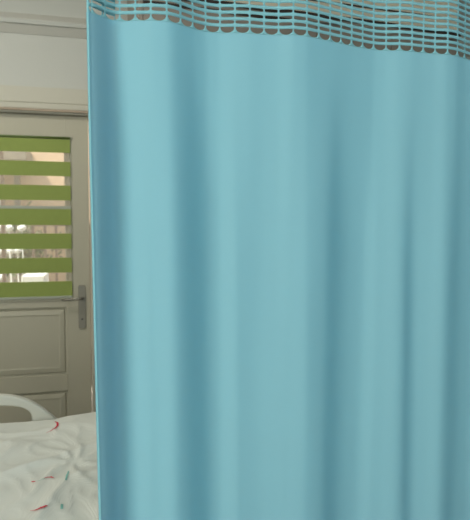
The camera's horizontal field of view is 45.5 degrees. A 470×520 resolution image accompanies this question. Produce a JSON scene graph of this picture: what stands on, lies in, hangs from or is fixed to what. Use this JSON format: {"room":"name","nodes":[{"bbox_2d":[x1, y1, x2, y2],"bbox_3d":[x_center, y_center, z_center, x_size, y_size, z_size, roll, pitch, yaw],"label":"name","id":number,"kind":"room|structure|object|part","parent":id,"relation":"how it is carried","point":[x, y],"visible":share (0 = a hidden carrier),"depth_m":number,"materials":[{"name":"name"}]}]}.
{"room":"hospital room","nodes":[
{"label":"hospital room","id":0,"kind":"room"},
{"bbox_2d":[0,0,469,411],"bbox_3d":[-0.372,-0.353,3.778,5.700,3.300,0.200,-1,3,-14],"label":"wall","id":1,"kind":"structure","parent":0,"point":[30,60],"depth_m":3.43,"materials":[{"name":"paint"}]},
{"bbox_2d":[0,113,91,422],"bbox_3d":[-1.365,0.204,3.481,0.900,2.204,0.104,-1,3,-14],"label":"door","id":2,"kind":"structure","parent":1,"relation":"in","point":[45,344],"depth_m":3.55,"materials":[{"name":"paint"}]},
{"bbox_3d":[-1.371,0.519,3.522,0.608,0.433,0.034,-1,3,-14],"label":"panel","id":3,"kind":"part","parent":2,"relation":"part of","materials":[{"name":"paint"}]},
{"bbox_3d":[-1.371,0.997,3.548,0.608,0.310,0.034,-1,3,-14],"label":"panel","id":4,"kind":"part","parent":2,"relation":"part of","materials":[{"name":"paint"}]},
{"bbox_2d":[0,134,71,299],"bbox_3d":[-1.356,-0.262,3.453,0.683,1.015,0.019,-1,3,-14],"label":"roller blind","id":5,"kind":"object","parent":2,"relation":"attached to","point":[9,215],"visible":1,"depth_m":3.48,"materials":[{"name":"green fabric"}]},
{"bbox_3d":[-1.359,0.238,3.477,0.671,0.015,0.007,-1,3,-14],"label":"rail","id":6,"kind":"part","parent":5,"relation":"part of","materials":[{"name":"grey metal"}]},
{"bbox_3d":[-1.026,0.245,3.539,0.134,0.022,0.051,-1,3,-14],"label":"handle","id":7,"kind":"part","parent":2,"relation":"part of","materials":[{"name":"metal"}]},
{"bbox_3d":[-0.978,0.300,3.584,0.048,0.280,0.008,-1,3,-14],"label":"handle plate","id":8,"kind":"part","parent":2,"relation":"part of","materials":[{"name":"metal"}]},
{"bbox_2d":[0,85,95,411],"bbox_3d":[-1.380,0.125,3.538,1.130,2.372,0.212,-1,3,-14],"label":"trim","id":9,"kind":"structure","parent":1,"relation":"attached to","point":[13,99],"depth_m":3.44,"materials":[{"name":"paint"}]},
{"bbox_2d":[0,11,469,59],"bbox_3d":[-0.343,-1.442,3.603,5.700,0.121,0.040,-1,3,-14],"label":"trim","id":10,"kind":"structure","parent":1,"relation":"attached to","point":[10,22],"depth_m":3.40,"materials":[{"name":"grey paint"}]},
{"bbox_3d":[0.381,-1.887,0.648,5.700,0.100,6.470,-1,3,-14],"label":"ceiling","id":11,"kind":"structure","parent":0,"visible":0},
{"bbox_3d":[0.120,-1.335,1.043,2.582,1.046,0.221,-1,3,-14],"label":"track","id":12,"kind":"object","parent":11,"relation":"hanging from","visible":0},
{"bbox_2d":[86,0,469,519],"bbox_3d":[0.398,0.200,1.235,1.391,2.036,0.064,-1,3,-19],"label":"privacy curtain","id":13,"kind":"object","parent":12,"relation":"hanging from","point":[280,223],"visible":1,"depth_m":1.11,"materials":[{"name":"blue fabric"}]},
{"bbox_3d":[0.392,-0.569,1.184,1.356,0.259,0.038,-1,3,-18],"label":"net panel","id":14,"kind":"part","parent":13,"relation":"part of","materials":[{"name":"blue fabric"}]},
{"bbox_3d":[0.429,1.518,0.637,6.100,0.100,6.470,-1,3,-14],"label":"floor","id":15,"kind":"structure","parent":0,"visible":0},
{"bbox_2d":[0,393,56,420],"bbox_3d":[-0.512,0.916,1.601,2.110,1.000,0.855,-1,3,-14],"label":"hospital bed","id":16,"kind":"object","parent":15,"relation":"on","point":[38,412],"visible":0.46,"depth_m":1.94,"materials":[{"name":"metal"}]},
{"bbox_2d":[0,412,98,519],"bbox_3d":[-0.348,0.682,1.591,1.690,0.311,0.859,-1,3,-14],"label":"blanket","id":17,"kind":"object","parent":16,"relation":"on","point":[48,468],"visible":0.27,"depth_m":1.49,"materials":[{"name":"white fabric"}]},
{"bbox_2d":[127,0,460,54],"bbox_3d":[0.393,-0.179,3.503,2.020,2.983,0.516,-1,3,-18],"label":"wardrobe","id":18,"kind":"object","parent":15,"relation":"on","point":[159,17],"visible":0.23,"depth_m":3.18,"materials":[{"name":"beige wood"}]},
{"bbox_3d":[-0.564,-0.164,3.213,0.020,2.983,0.480,-1,3,-18],"label":"panel","id":19,"kind":"part","parent":18,"relation":"part of","materials":[{"name":"wood"}]},
{"bbox_3d":[-0.246,-0.055,3.079,0.496,2.581,0.019,-1,3,-18],"label":"cupboard door","id":20,"kind":"part","parent":18,"relation":"part of","materials":[{"name":"beige wood"}]},
{"bbox_3d":[0.230,-0.064,3.233,0.496,2.581,0.019,-1,3,-18],"label":"cupboard door","id":21,"kind":"part","parent":18,"relation":"part of","materials":[{"name":"beige wood"}]},
{"bbox_3d":[0.468,-1.387,3.239,2.000,0.020,0.019,-1,3,-18],"label":"filler panel","id":22,"kind":"part","parent":18,"relation":"part of","materials":[{"name":"beige wood"}]},
{"bbox_3d":[0.465,-1.409,3.247,2.000,0.024,0.062,-1,3,-18],"label":"crown moulding","id":23,"kind":"part","parent":18,"relation":"part of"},
{"bbox_2d":[229,0,457,29],"bbox_3d":[0.393,-1.700,3.456,2.000,0.535,0.450,-1,3,-18],"label":"trim","id":24,"kind":"structure","parent":18,"relation":"attached to","point":[338,1],"depth_m":3.42,"materials":[{"name":"paint"}]},
{"bbox_3d":[0.706,-0.072,3.386,0.496,2.581,0.019,-1,3,-18],"label":"cupboard door","id":25,"kind":"part","parent":18,"relation":"part of","materials":[{"name":"beige wood"}]},
{"bbox_2d":[310,0,431,15],"bbox_3d":[0.464,-1.506,3.246,2.000,0.006,0.012,-1,3,-18],"label":"trim","id":26,"kind":"structure","parent":18,"relation":"attached to","point":[310,0],"depth_m":3.38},
{"bbox_3d":[1.182,-0.080,3.540,0.496,2.581,0.019,-1,3,-18],"label":"cupboard door","id":27,"kind":"part","parent":18,"relation":"part of","materials":[{"name":"beige wood"}]},
{"label":"outside","id":28,"kind":"structure","parent":0,"visible":0},
{"bbox_3d":[-1.815,1.377,5.334,11.000,0.280,3.330,-1,3,-14],"label":"ground","id":29,"kind":"structure","parent":28,"visible":0},
{"bbox_2d":[0,151,6,281],"bbox_3d":[-2.036,-0.553,4.903,0.029,3.620,0.060,-1,3,-14],"label":"post","id":30,"kind":"object","parent":29,"relation":"on","point":[2,202],"visible":0.02,"depth_m":4.89,"materials":[{"name":"brown paint"}]},
{"bbox_2d":[6,225,12,281],"bbox_3d":[-2.082,0.458,5.198,0.078,1.569,0.060,-1,3,-14],"label":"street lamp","id":31,"kind":"object","parent":29,"relation":"on","point":[9,227],"visible":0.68,"depth_m":5.15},
{"bbox_2d":[7,249,14,281],"bbox_3d":[-2.138,0.558,5.365,0.082,1.352,0.064,-1,3,-14],"label":"bloom","id":32,"kind":"object","parent":29,"relation":"on","point":[12,251],"visible":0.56,"depth_m":5.32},
{"bbox_2d":[0,228,31,282],"bbox_3d":[-2.793,0.416,6.242,1.010,1.542,0.200,-1,3,-14],"label":"wall","id":33,"kind":"structure","parent":29,"relation":"on","point":[15,278],"depth_m":6.20,"materials":[{"name":"grey stone"}]},
{"bbox_2d":[15,249,21,281],"bbox_3d":[-2.108,0.552,5.460,0.083,1.354,0.064,-1,3,-14],"label":"bloom","id":34,"kind":"object","parent":29,"relation":"on","point":[17,251],"visible":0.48,"depth_m":5.41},
{"bbox_2d":[17,225,26,274],"bbox_3d":[-2.094,0.438,5.545,0.085,1.573,0.066,-1,3,-14],"label":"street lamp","id":35,"kind":"object","parent":29,"relation":"on","point":[22,228],"visible":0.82,"depth_m":5.49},
{"bbox_2d":[0,201,62,281],"bbox_3d":[-2.174,0.290,5.889,0.849,1.831,0.282,-1,3,-14],"label":"shrub","id":36,"kind":"object","parent":29,"relation":"on","point":[37,251],"visible":0.18,"depth_m":5.83,"materials":[{"name":"green plant"}]},
{"bbox_3d":[-2.174,0.474,5.901,0.408,1.463,0.064,-1,3,-14],"label":"stem","id":37,"kind":"part","parent":36,"relation":"part of","materials":[{"name":"paint"}]},
{"bbox_2d":[21,273,48,281],"bbox_3d":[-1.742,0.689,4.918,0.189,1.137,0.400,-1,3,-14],"label":"garden bench","id":38,"kind":"object","parent":29,"relation":"on","point":[28,277],"visible":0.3,"depth_m":4.71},
{"bbox_2d":[4,133,89,280],"bbox_3d":[-2.736,-1.218,6.839,8.000,5.300,0.300,-1,3,-14],"label":"wall","id":39,"kind":"structure","parent":29,"relation":"on","point":[36,156],"depth_m":6.82,"materials":[{"name":"beige paint"}]},
{"bbox_2d":[14,175,20,226],"bbox_3d":[-2.594,0.022,6.724,0.057,2.277,0.120,-1,3,-14],"label":"pilaster","id":40,"kind":"object","parent":39,"relation":"attached to","point":[17,181],"visible":0.02,"depth_m":6.62,"materials":[{"name":"grey stone"}]},
{"bbox_2d":[4,151,31,160],"bbox_3d":[-2.938,-1.181,6.326,1.167,0.148,0.598,-1,3,-14],"label":"canopy","id":41,"kind":"object","parent":39,"relation":"attached to","point":[8,155],"visible":0.51,"depth_m":6.16,"materials":[{"name":"beige fabric"}]},
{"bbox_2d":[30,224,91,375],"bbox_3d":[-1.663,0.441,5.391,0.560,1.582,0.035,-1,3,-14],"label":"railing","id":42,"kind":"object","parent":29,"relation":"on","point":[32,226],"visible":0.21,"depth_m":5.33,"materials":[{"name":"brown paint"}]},
{"bbox_3d":[-1.909,0.452,5.331,0.024,1.567,0.025,-1,3,-14],"label":"railing post","id":43,"kind":"part","parent":42,"relation":"part of","materials":[{"name":"brown paint"}]},
{"bbox_3d":[-1.804,0.450,5.357,0.024,1.567,0.025,-1,3,-14],"label":"railing post","id":44,"kind":"part","parent":42,"relation":"part of","materials":[{"name":"brown paint"}]},
{"bbox_3d":[-1.707,0.449,5.381,0.024,1.568,0.025,-1,3,-14],"label":"railing post","id":45,"kind":"part","parent":42,"relation":"part of","materials":[{"name":"brown paint"}]},
{"bbox_3d":[-1.669,-0.336,5.348,0.548,0.024,0.035,-1,3,-14],"label":"rail","id":46,"kind":"part","parent":42,"relation":"part of","materials":[{"name":"brown paint"}]},
{"bbox_3d":[-1.403,0.445,5.456,0.024,1.568,0.025,-1,3,-14],"label":"railing post","id":47,"kind":"part","parent":42,"relation":"part of","materials":[{"name":"brown paint"}]}
]}

